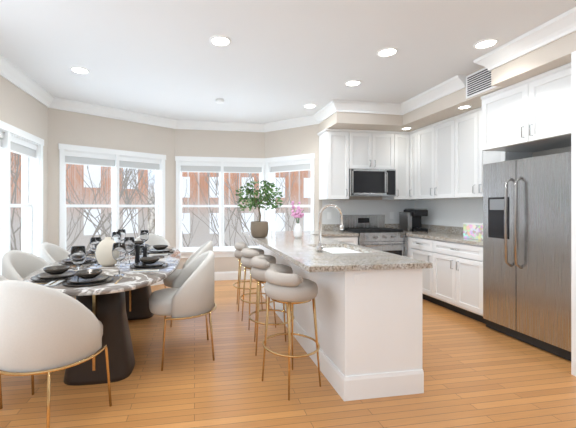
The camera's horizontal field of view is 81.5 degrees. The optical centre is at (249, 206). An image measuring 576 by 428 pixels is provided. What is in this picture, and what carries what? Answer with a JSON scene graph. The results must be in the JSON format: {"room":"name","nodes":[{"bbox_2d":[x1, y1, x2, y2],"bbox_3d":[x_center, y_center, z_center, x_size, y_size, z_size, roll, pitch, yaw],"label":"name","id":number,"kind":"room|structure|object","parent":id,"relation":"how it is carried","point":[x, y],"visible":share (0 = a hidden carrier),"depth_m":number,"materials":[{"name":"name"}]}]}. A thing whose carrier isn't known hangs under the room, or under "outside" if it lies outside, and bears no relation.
{"room":"dining room","nodes":[
{"label":"dining room","id":0,"kind":"room"},
{"bbox_2d":[0,279,575,427],"bbox_3d":[0.551,1.360,2.069,6.310,0.120,8.500,0,0,-10],"label":"floor","id":1,"kind":"structure","parent":0,"point":[477,374],"depth_m":2.39,"materials":[{"name":"brown wood"}]},
{"bbox_2d":[0,275,7,408],"bbox_3d":[-1.845,0.850,2.397,0.588,0.901,0.643,0,0,-13],"label":"dining chair","id":2,"kind":"object","parent":1,"relation":"on","point":[2,278],"visible":0.02,"depth_m":2.14,"materials":[{"name":"beige fabric"}]},
{"bbox_2d":[2,250,75,298],"bbox_3d":[-1.961,0.850,3.091,0.588,0.901,0.643,0,0,-6],"label":"dining chair","id":3,"kind":"object","parent":1,"relation":"on","point":[19,265],"visible":0.12,"depth_m":3.13,"materials":[{"name":"beige fabric"}]},
{"bbox_2d":[39,242,69,263],"bbox_3d":[-2.076,0.850,3.778,0.588,0.901,0.643,0,0,-11],"label":"dining chair","id":4,"kind":"object","parent":1,"relation":"on","point":[50,253],"visible":0.1,"depth_m":3.81,"materials":[{"name":"beige fabric"}]},
{"bbox_2d":[0,280,111,427],"bbox_3d":[-1.246,0.850,2.061,0.643,0.901,0.588,0,0,13],"label":"dining chair","id":5,"kind":"object","parent":1,"relation":"on","point":[45,330],"visible":1,"depth_m":1.81,"materials":[{"name":"beige fabric"}]},
{"bbox_2d":[22,245,180,385],"bbox_3d":[-1.298,0.912,3.332,1.170,0.775,2.540,0,0,-10],"label":"dining table","id":6,"kind":"object","parent":1,"relation":"on","point":[112,307],"visible":0.52,"depth_m":2.51,"materials":[{"name":"stone"}]},
{"bbox_2d":[30,229,174,286],"bbox_3d":[-1.305,0.397,3.330,1.024,0.255,2.370,0,0,-10],"label":"tableware","id":7,"kind":"object","parent":6,"relation":"on","point":[107,251],"visible":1,"depth_m":2.79,"materials":[{"name":"black ceramic"}]},
{"bbox_2d":[135,234,170,287],"bbox_3d":[-1.431,0.850,4.773,0.643,0.901,0.587,0,0,-17],"label":"dining chair","id":8,"kind":"object","parent":1,"relation":"on","point":[155,239],"visible":0.06,"depth_m":4.98,"materials":[{"name":"beige fabric"}]},
{"bbox_2d":[149,251,215,370],"bbox_3d":[-0.595,0.850,2.974,0.587,0.901,0.643,0,0,-13],"label":"dining chair","id":9,"kind":"object","parent":1,"relation":"on","point":[189,294],"visible":1,"depth_m":2.76,"materials":[{"name":"beige fabric"}]},
{"bbox_2d":[163,241,214,326],"bbox_3d":[-0.712,0.850,3.915,0.588,0.901,0.643,0,0,-6],"label":"dining chair","id":10,"kind":"object","parent":1,"relation":"on","point":[205,247],"visible":0.25,"depth_m":3.75,"materials":[{"name":"beige fabric"}]},
{"bbox_2d":[233,242,264,311],"bbox_3d":[-0.009,0.881,4.297,0.420,0.840,0.420,0,0,-6],"label":"bar stool","id":11,"kind":"object","parent":1,"relation":"on","point":[239,246],"visible":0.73,"depth_m":4.17,"materials":[{"name":"fabric"}]},
{"bbox_2d":[240,247,275,329],"bbox_3d":[0.093,0.881,3.686,0.420,0.840,0.420,0,0,-16],"label":"bar stool","id":12,"kind":"object","parent":1,"relation":"on","point":[248,254],"visible":0.65,"depth_m":3.56,"materials":[{"name":"fabric"}]},
{"bbox_2d":[266,248,273,308],"bbox_3d":[0.612,0.861,4.352,0.672,0.878,0.698,0,0,-10],"label":"base cabinet","id":13,"kind":"object","parent":1,"relation":"on","point":[268,252],"depth_m":4.36,"materials":[{"name":"wood"}]},
{"bbox_2d":[249,255,293,355],"bbox_3d":[0.199,0.881,3.055,0.420,0.840,0.420,0,0,-2],"label":"bar stool","id":14,"kind":"object","parent":1,"relation":"on","point":[261,264],"visible":0.79,"depth_m":2.93,"materials":[{"name":"fabric"}]},
{"bbox_2d":[274,256,285,322],"bbox_3d":[0.676,0.861,3.789,0.614,0.878,0.667,0,0,-10],"label":"base cabinet","id":15,"kind":"object","parent":1,"relation":"on","point":[279,306],"depth_m":3.90,"materials":[{"name":"wood"}]},
{"bbox_2d":[262,268,320,400],"bbox_3d":[0.301,0.881,2.443,0.420,0.840,0.420,0,0,-34],"label":"bar stool","id":16,"kind":"object","parent":1,"relation":"on","point":[290,290],"visible":1,"depth_m":2.30,"materials":[{"name":"fabric"}]},
{"bbox_2d":[286,248,357,361],"bbox_3d":[0.788,0.861,3.122,0.614,0.878,0.916,0,0,-10],"label":"base cabinet","id":17,"kind":"object","parent":1,"relation":"on","point":[303,322],"depth_m":3.09,"materials":[{"name":"wood"}]},
{"bbox_2d":[330,236,341,239],"bbox_3d":[1.002,0.861,5.039,0.480,0.878,0.570,0,0,-10],"label":"base cabinet","id":18,"kind":"object","parent":1,"relation":"on","point":[331,237],"depth_m":4.80,"materials":[{"name":"wood"}]},
{"bbox_2d":[342,236,357,243],"bbox_3d":[1.379,0.861,5.137,0.297,0.878,0.638,0,0,-10],"label":"base cabinet","id":19,"kind":"object","parent":1,"relation":"on","point":[349,239],"depth_m":4.84,"materials":[{"name":"wood"}]},
{"bbox_2d":[310,232,357,235],"bbox_3d":[1.164,0.403,5.091,0.737,0.037,0.657,0,0,-10],"label":"countertop","id":20,"kind":"structure","parent":19,"relation":"on","point":[311,233],"depth_m":4.82,"materials":[{"name":"beige stone"}]},
{"bbox_2d":[314,268,429,400],"bbox_3d":[0.887,0.861,2.528,0.614,0.878,0.523,0,0,-10],"label":"base cabinet","id":21,"kind":"object","parent":1,"relation":"on","point":[368,302],"depth_m":2.29,"materials":[{"name":"wood"}]},
{"bbox_2d":[242,232,433,271],"bbox_3d":[0.565,0.403,3.739,0.890,0.037,3.090,0,0,-10],"label":"countertop","id":22,"kind":"structure","parent":21,"relation":"on","point":[302,251],"depth_m":2.64,"materials":[{"name":"beige stone"}]},
{"bbox_2d":[236,180,282,237],"bbox_3d":[0.122,0.024,4.195,0.647,0.719,0.636,0,0,-10],"label":"tree","id":23,"kind":"object","parent":22,"relation":"on","point":[259,229],"visible":1,"depth_m":4.14,"materials":[{"name":"green plant"}]},
{"bbox_2d":[291,201,303,237],"bbox_3d":[0.581,0.153,4.136,0.173,0.462,0.247,0,0,-10],"label":"flower vase","id":24,"kind":"object","parent":22,"relation":"on","point":[297,231],"visible":1,"depth_m":4.09,"materials":[{"name":"white ceramic"}]},
{"bbox_2d":[317,204,343,251],"bbox_3d":[0.701,0.178,2.836,0.243,0.411,0.131,0,0,-10],"label":"faucet","id":25,"kind":"object","parent":22,"relation":"on","point":[319,248],"visible":1,"depth_m":2.86,"materials":[{"name":"silver metal"}]},
{"bbox_2d":[340,215,407,256],"bbox_3d":[1.914,0.715,5.165,0.756,1.170,0.739,0,0,-10],"label":"range","id":26,"kind":"object","parent":1,"relation":"on","point":[373,232],"visible":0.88,"depth_m":4.91,"materials":[{"name":"silver metal"}]},
{"bbox_2d":[407,236,425,259],"bbox_3d":[2.689,0.861,4.639,0.637,0.878,0.538,0,0,-10],"label":"base cabinet","id":27,"kind":"object","parent":1,"relation":"on","point":[416,247],"depth_m":4.70,"materials":[{"name":"wood"}]},
{"bbox_2d":[426,240,485,323],"bbox_3d":[2.785,0.861,4.069,0.637,0.878,0.849,0,0,-10],"label":"base cabinet","id":28,"kind":"object","parent":1,"relation":"on","point":[456,277],"depth_m":3.97,"materials":[{"name":"wood"}]},
{"bbox_2d":[392,228,482,243],"bbox_3d":[2.677,0.403,4.649,0.657,0.037,2.028,0,0,-10],"label":"countertop","id":29,"kind":"structure","parent":28,"relation":"on","point":[454,237],"depth_m":4.37,"materials":[{"name":"beige stone"}]},
{"bbox_2d":[399,208,427,231],"bbox_3d":[2.619,0.204,5.325,0.295,0.360,0.300,0,0,-10],"label":"coffee maker","id":30,"kind":"object","parent":29,"relation":"on","point":[409,219],"visible":0.96,"depth_m":5.26,"materials":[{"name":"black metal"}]},
{"bbox_2d":[463,223,482,239],"bbox_3d":[2.796,0.291,3.956,0.190,0.185,0.450,0,0,-10],"label":"framed picture","id":31,"kind":"object","parent":29,"relation":"on","point":[473,230],"visible":0.43,"depth_m":4.00},
{"bbox_2d":[483,152,570,360],"bbox_3d":[2.875,0.415,3.183,0.738,1.770,0.910,0,0,-10],"label":"fridge","id":32,"kind":"object","parent":1,"relation":"on","point":[526,250],"visible":1,"depth_m":3.08,"materials":[{"name":"silver metal"}]},
{"bbox_2d":[0,31,575,374],"bbox_3d":[0.551,-0.095,2.071,6.110,2.790,8.302,0,0,-10],"label":"wall","id":33,"kind":"structure","parent":0,"point":[28,113],"depth_m":4.77,"materials":[{"name":"paint"}]},
{"bbox_2d":[0,120,43,274],"bbox_3d":[-2.658,0.005,3.525,0.260,1.770,1.650,0,0,-10],"label":"window unit","id":34,"kind":"structure","parent":33,"relation":"in","point":[27,146],"depth_m":4.14,"materials":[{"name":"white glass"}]},
{"bbox_2d":[58,143,165,250],"bbox_3d":[-2.094,0.005,5.180,1.621,1.770,0.283,0,0,-40],"label":"window unit","id":35,"kind":"structure","parent":33,"relation":"in","point":[115,159],"depth_m":5.11,"materials":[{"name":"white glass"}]},
{"bbox_2d":[175,153,314,257],"bbox_3d":[-0.065,0.005,5.890,2.431,1.770,0.731,0,0,8],"label":"window unit","id":36,"kind":"structure","parent":33,"relation":"in","point":[266,168],"depth_m":5.88,"materials":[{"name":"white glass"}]},
{"bbox_2d":[0,7,575,131],"bbox_3d":[0.211,-1.422,2.012,5.020,0.134,7.900,0,0,-10],"label":"crown molding","id":37,"kind":"structure","parent":33,"relation":"attached to","point":[554,29],"depth_m":4.54,"materials":[{"name":"white wood"}]},
{"bbox_2d":[317,128,352,199],"bbox_3d":[1.358,-0.658,5.279,0.414,1.077,0.350,0,0,-10],"label":"upper cabinet","id":38,"kind":"object","parent":33,"relation":"attached to","point":[335,145],"depth_m":5.12,"materials":[{"name":"white wood"}]},
{"bbox_2d":[151,271,575,375],"bbox_3d":[0.137,1.225,2.000,4.870,0.150,7.900,0,0,-10],"label":"baseboard","id":39,"kind":"structure","parent":33,"relation":"attached to","point":[231,275],"depth_m":5.89,"materials":[{"name":"white wood"}]},
{"bbox_2d":[353,130,388,168],"bbox_3d":[1.880,-0.895,5.366,0.760,0.604,0.350,0,0,-10],"label":"upper cabinet","id":40,"kind":"object","parent":33,"relation":"attached to","point":[370,147],"depth_m":5.19,"materials":[{"name":"white wood"}]},
{"bbox_2d":[349,168,395,196],"bbox_3d":[1.889,-0.380,5.312,0.756,0.420,0.459,0,0,-10],"label":"microwave","id":41,"kind":"object","parent":40,"relation":"attached to","point":[372,182],"visible":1,"depth_m":5.13,"materials":[{"name":"silver metal"}]},
{"bbox_2d":[385,224,398,227],"bbox_3d":[2.533,0.335,5.643,0.613,0.099,0.021,0,0,-10],"label":"backsplash","id":42,"kind":"structure","parent":33,"relation":"attached to","point":[386,225],"depth_m":5.61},
{"bbox_2d":[382,131,408,199],"bbox_3d":[2.372,-0.658,5.419,0.345,1.077,0.408,0,0,-10],"label":"upper cabinet","id":43,"kind":"object","parent":33,"relation":"attached to","point":[398,141],"depth_m":5.29,"materials":[{"name":"white wood"}]},
{"bbox_2d":[322,198,482,226],"bbox_3d":[2.173,0.083,4.581,1.679,0.402,1.999,0,0,-10],"label":"backsplash panel","id":44,"kind":"object","parent":33,"relation":"attached to","point":[452,212],"visible":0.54,"depth_m":5.44,"materials":[{"name":"paint"}]},
{"bbox_2d":[409,128,420,199],"bbox_3d":[2.710,-0.658,5.213,0.408,1.077,0.265,0,0,-10],"label":"upper cabinet","id":45,"kind":"object","parent":33,"relation":"attached to","point":[415,135],"depth_m":5.17,"materials":[{"name":"white wood"}]},
{"bbox_2d":[421,118,448,199],"bbox_3d":[2.812,-0.658,4.780,0.351,1.077,0.856,0,0,-10],"label":"upper cabinet","id":46,"kind":"object","parent":33,"relation":"attached to","point":[448,158],"depth_m":4.73,"materials":[{"name":"white wood"}]},
{"bbox_2d":[421,224,462,235],"bbox_3d":[2.993,0.335,4.691,0.020,0.099,2.007,0,0,-10],"label":"backsplash","id":47,"kind":"structure","parent":33,"relation":"attached to","point":[431,228],"depth_m":5.09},
{"bbox_2d":[466,67,497,98],"bbox_3d":[2.472,-1.345,3.537,0.014,0.250,0.420,0,0,-10],"label":"air vent","id":48,"kind":"object","parent":33,"relation":"in","point":[478,82],"visible":0.73,"depth_m":3.58,"materials":[{"name":"white metal"}]},
{"bbox_2d":[449,108,531,197],"bbox_3d":[2.928,-0.658,4.083,0.351,1.077,0.788,0,0,-10],"label":"upper cabinet","id":49,"kind":"object","parent":33,"relation":"attached to","point":[465,165],"depth_m":4.19,"materials":[{"name":"white wood"}]},
{"bbox_2d":[477,62,570,153],"bbox_3d":[2.927,-0.903,3.162,0.658,0.587,1.025,0,0,-10],"label":"upper cabinet","id":50,"kind":"object","parent":33,"relation":"attached to","point":[533,114],"depth_m":3.14,"materials":[{"name":"white wood"}]},
{"bbox_2d":[0,0,575,122],"bbox_3d":[0.551,-1.550,2.069,6.310,0.120,8.500,0,0,-10],"label":"ceiling","id":51,"kind":"structure","parent":0,"point":[276,60],"depth_m":3.12,"materials":[{"name":"paint"}]},
{"bbox_2d":[70,66,89,73],"bbox_3d":[-1.852,-1.485,3.614,0.194,0.010,0.194,0,0,-10],"label":"recessed light","id":52,"kind":"object","parent":51,"relation":"in","point":[79,70],"visible":1,"depth_m":3.61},
{"bbox_2d":[216,99,223,103],"bbox_3d":[-0.419,-1.472,4.624,0.120,0.035,0.120,0,0,-10],"label":"smoke detector","id":53,"kind":"object","parent":51,"relation":"attached to","point":[219,101],"visible":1,"depth_m":4.58,"materials":[{"name":"white plastic"}]},
{"bbox_2d":[210,35,230,46],"bbox_3d":[-0.265,-1.485,2.977,0.194,0.010,0.194,0,0,-10],"label":"recessed light","id":54,"kind":"object","parent":51,"relation":"in","point":[220,40],"visible":1,"depth_m":2.97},
{"bbox_2d":[303,104,316,107],"bbox_3d":[0.884,-1.485,4.893,0.194,0.010,0.194,0,0,-10],"label":"recessed light","id":55,"kind":"object","parent":51,"relation":"in","point":[309,105],"visible":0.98,"depth_m":4.88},
{"bbox_2d":[345,80,361,85],"bbox_3d":[1.239,-1.485,3.989,0.194,0.010,0.194,0,0,-10],"label":"recessed light","id":56,"kind":"object","parent":51,"relation":"in","point":[353,83],"visible":1,"depth_m":3.98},
{"bbox_2d":[377,47,397,56],"bbox_3d":[1.321,-1.485,3.192,0.194,0.010,0.194,0,0,-10],"label":"recessed light","id":57,"kind":"object","parent":51,"relation":"in","point":[388,51],"visible":1,"depth_m":3.19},
{"bbox_2d":[473,38,498,48],"bbox_3d":[2.150,-1.485,3.026,0.194,0.010,0.194,0,0,-10],"label":"recessed light","id":58,"kind":"object","parent":51,"relation":"in","point":[486,43],"visible":1,"depth_m":3.02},
{"bbox_2d":[457,105,471,108],"bbox_3d":[2.569,-1.195,3.978,0.154,0.010,0.154,0,0,-10],"label":"ceiling light","id":59,"kind":"object","parent":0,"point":[464,107],"visible":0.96,"depth_m":3.97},
{"label":"outside","id":60,"kind":"structure","parent":0,"visible":0},
{"bbox_2d":[148,170,155,233],"bbox_3d":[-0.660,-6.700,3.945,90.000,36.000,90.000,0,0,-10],"label":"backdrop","id":61,"kind":"structure","parent":60,"point":[152,220],"depth_m":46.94,"materials":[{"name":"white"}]},
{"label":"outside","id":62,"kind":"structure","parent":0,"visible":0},
{"bbox_2d":[10,152,147,252],"bbox_3d":[-17.278,2.450,24.484,16.400,13.700,10.400,0,0,-40],"label":"building","id":63,"kind":"structure","parent":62,"point":[88,229],"depth_m":23.02,"materials":[{"name":"brick"}]},
{"bbox_2d":[10,153,298,251],"bbox_3d":[-2.780,1.630,10.426,25.030,13.364,20.474,0,0,-10],"label":"trees","id":64,"kind":"object","parent":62,"point":[125,181],"depth_m":9.90,"materials":[{"name":"plant"}]},
{"bbox_2d":[182,170,309,246],"bbox_3d":[-0.680,2.750,34.359,14.400,13.100,10.400,0,0,-5],"label":"building","id":65,"kind":"structure","parent":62,"point":[248,213],"depth_m":29.24,"materials":[{"name":"brick"}]}
]}

